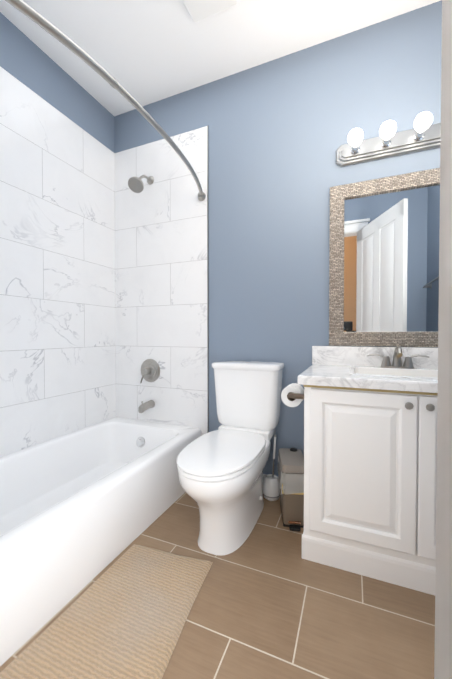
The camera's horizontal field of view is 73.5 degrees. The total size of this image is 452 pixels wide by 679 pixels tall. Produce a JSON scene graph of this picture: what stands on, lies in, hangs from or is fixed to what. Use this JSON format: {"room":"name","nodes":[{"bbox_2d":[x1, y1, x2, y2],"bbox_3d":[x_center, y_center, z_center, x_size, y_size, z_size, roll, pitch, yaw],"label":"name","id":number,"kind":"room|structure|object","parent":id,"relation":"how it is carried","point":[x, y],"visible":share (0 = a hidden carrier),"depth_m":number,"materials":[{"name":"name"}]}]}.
{"room":"bathroom","nodes":[
{"label":"bathroom","id":0,"kind":"room"},
{"bbox_2d":[0,12,114,152],"bbox_3d":[-1.304,-0.386,1.583,0.120,2.740,1.878,0,1,23],"label":"wall","id":1,"kind":"structure","parent":0,"point":[29,63],"depth_m":1.90,"materials":[{"name":"blue paint"}]},
{"bbox_2d":[0,66,115,456],"bbox_3d":[-1.179,-0.391,1.716,0.008,2.145,1.520,0,1,23],"label":"wall tile","id":2,"kind":"structure","parent":1,"relation":"attached to","point":[57,291],"depth_m":1.91,"materials":[{"name":"white tile"}]},
{"bbox_2d":[0,492,434,678],"bbox_3d":[-0.068,1.053,0.447,3.640,0.100,3.450,0,1,23],"label":"floor","id":3,"kind":"structure","parent":0,"point":[269,602],"depth_m":1.08,"materials":[{"name":"tile"}]},
{"bbox_2d":[0,417,200,665],"bbox_3d":[-0.818,0.809,1.590,0.768,0.350,1.508,0,1,23],"label":"bathtub","id":4,"kind":"object","parent":3,"relation":"on","point":[80,509],"depth_m":1.45,"materials":[{"name":"white ceramic"}]},
{"bbox_2d":[0,544,212,678],"bbox_3d":[-0.354,0.984,1.044,0.480,0.016,0.773,0,1,23],"label":"bath rug","id":5,"kind":"object","parent":3,"relation":"on","point":[125,615],"depth_m":1.04,"materials":[{"name":"beige fabric"}]},
{"bbox_2d":[177,360,283,555],"bbox_3d":[0.022,0.561,1.613,0.432,0.844,0.782,0,1,23],"label":"toilet","id":6,"kind":"object","parent":3,"relation":"on","point":[220,471],"depth_m":1.52,"materials":[{"name":"white ceramic"}]},
{"bbox_2d":[262,435,279,500],"bbox_3d":[0.282,0.779,1.872,0.114,0.400,0.114,0,1,23],"label":"toilet brush","id":7,"kind":"object","parent":3,"relation":"on","point":[271,488],"depth_m":1.84,"materials":[{"name":"white plastic"}]},
{"bbox_2d":[277,448,303,530],"bbox_3d":[0.366,0.811,1.684,0.150,0.340,0.278,0,1,6],"label":"trash bin","id":8,"kind":"object","parent":3,"relation":"on","point":[290,466],"depth_m":1.58,"materials":[{"name":"stainless steel"},{"name":"black plastic"}]},
{"bbox_2d":[298,346,437,595],"bbox_3d":[0.840,0.516,1.413,0.913,0.941,0.562,0,1,23],"label":"bathroom vanity","id":9,"kind":"object","parent":3,"relation":"on","point":[370,454],"depth_m":1.25,"materials":[{"name":"white wood"}]},
{"bbox_2d":[281,383,303,406],"bbox_3d":[0.367,0.292,1.581,0.141,0.108,0.174,0,1,23],"label":"toilet paper roll","id":10,"kind":"object","parent":9,"relation":"attached to","point":[292,394],"depth_m":1.55,"materials":[{"name":"white paper"}]},
{"bbox_2d":[367,346,428,368],"bbox_3d":[0.882,0.094,1.550,0.288,0.120,0.142,0,1,23],"label":"faucet","id":11,"kind":"object","parent":9,"relation":"on","point":[397,360],"depth_m":1.57,"materials":[{"name":"silver metal"}]},
{"bbox_2d":[0,0,440,115],"bbox_3d":[-0.068,-1.787,0.400,3.640,0.100,3.450,0,1,23],"label":"ceiling","id":12,"kind":"structure","parent":0,"point":[144,52],"depth_m":1.75,"materials":[{"name":"white paint"}]},
{"bbox_2d":[183,0,236,21],"bbox_3d":[-0.105,-1.732,1.479,0.250,0.044,0.250,0,1,23],"label":"ceiling vent","id":13,"kind":"object","parent":12,"relation":"in","point":[198,10],"depth_m":1.56,"materials":[{"name":"white plastic"}]},
{"bbox_2d":[114,0,441,476],"bbox_3d":[0.546,-0.391,1.893,3.640,2.740,0.120,0,1,23],"label":"wall","id":14,"kind":"structure","parent":0,"point":[280,129],"depth_m":1.89,"materials":[{"name":"blue paint"}]},
{"bbox_2d":[115,126,207,435],"bbox_3d":[-0.507,-0.250,2.266,0.825,2.445,0.008,0,1,23],"label":"wall tile","id":15,"kind":"structure","parent":14,"relation":"attached to","point":[161,267],"depth_m":2.24,"materials":[{"name":"white tile"}]},
{"bbox_2d":[5,0,205,200],"bbox_3d":[-0.405,-0.981,1.387,0.176,0.060,1.520,0,1,23],"label":"shower curtain rod","id":16,"kind":"object","parent":15,"relation":"attached to","point":[32,14],"depth_m":1.07,"materials":[{"name":"silver metal"}]},
{"bbox_2d":[128,175,153,192],"bbox_3d":[-0.601,-1.129,2.164,0.109,0.187,0.225,0,1,23],"label":"shower head","id":17,"kind":"object","parent":15,"relation":"attached to","point":[135,185],"depth_m":2.11},
{"bbox_2d":[138,400,154,412],"bbox_3d":[-0.590,0.487,2.236,0.060,0.082,0.134,0,1,23],"label":"tub spout","id":18,"kind":"object","parent":15,"relation":"attached to","point":[143,407],"depth_m":2.20,"materials":[{"name":"silver metal"}]},
{"bbox_2d":[140,359,159,382],"bbox_3d":[-0.590,0.236,2.257,0.176,0.176,0.087,0,1,23],"label":"shower valve","id":19,"kind":"object","parent":15,"relation":"attached to","point":[150,370],"depth_m":2.26,"materials":[{"name":"silver metal"}]},
{"bbox_2d":[207,125,208,432],"bbox_3d":[-0.125,-0.249,2.106,0.004,2.448,0.010,0,1,23],"label":"trim","id":20,"kind":"structure","parent":14,"relation":"attached to","point":[207,293],"depth_m":2.11,"materials":[{"name":"silver metal"}]},
{"bbox_2d":[329,168,439,346],"bbox_3d":[0.947,-0.425,1.644,0.730,0.925,0.027,0,1,23],"label":"mirror","id":21,"kind":"object","parent":14,"relation":"attached to","point":[384,264],"depth_m":1.67,"materials":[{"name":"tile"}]},
{"bbox_2d":[336,111,440,166],"bbox_3d":[0.917,-1.061,1.564,0.666,0.120,0.179,0,1,23],"label":"sconce","id":22,"kind":"object","parent":14,"relation":"attached to","point":[424,134],"depth_m":1.61,"materials":[{"name":"silver metal"}]},
{"bbox_3d":[-0.287,-0.121,0.210,1.023,2.255,0.200,0,1,23],"label":"door frame","id":23,"kind":"structure","parent":0,"visible":0},
{"bbox_2d":[434,0,451,678],"bbox_3d":[0.411,-0.066,0.399,0.815,2.118,0.183,-1,1,-42],"label":"door","id":24,"kind":"structure","parent":23,"relation":"attached to","point":[443,626],"depth_m":0.14,"materials":[{"name":"white wood"}]}
]}

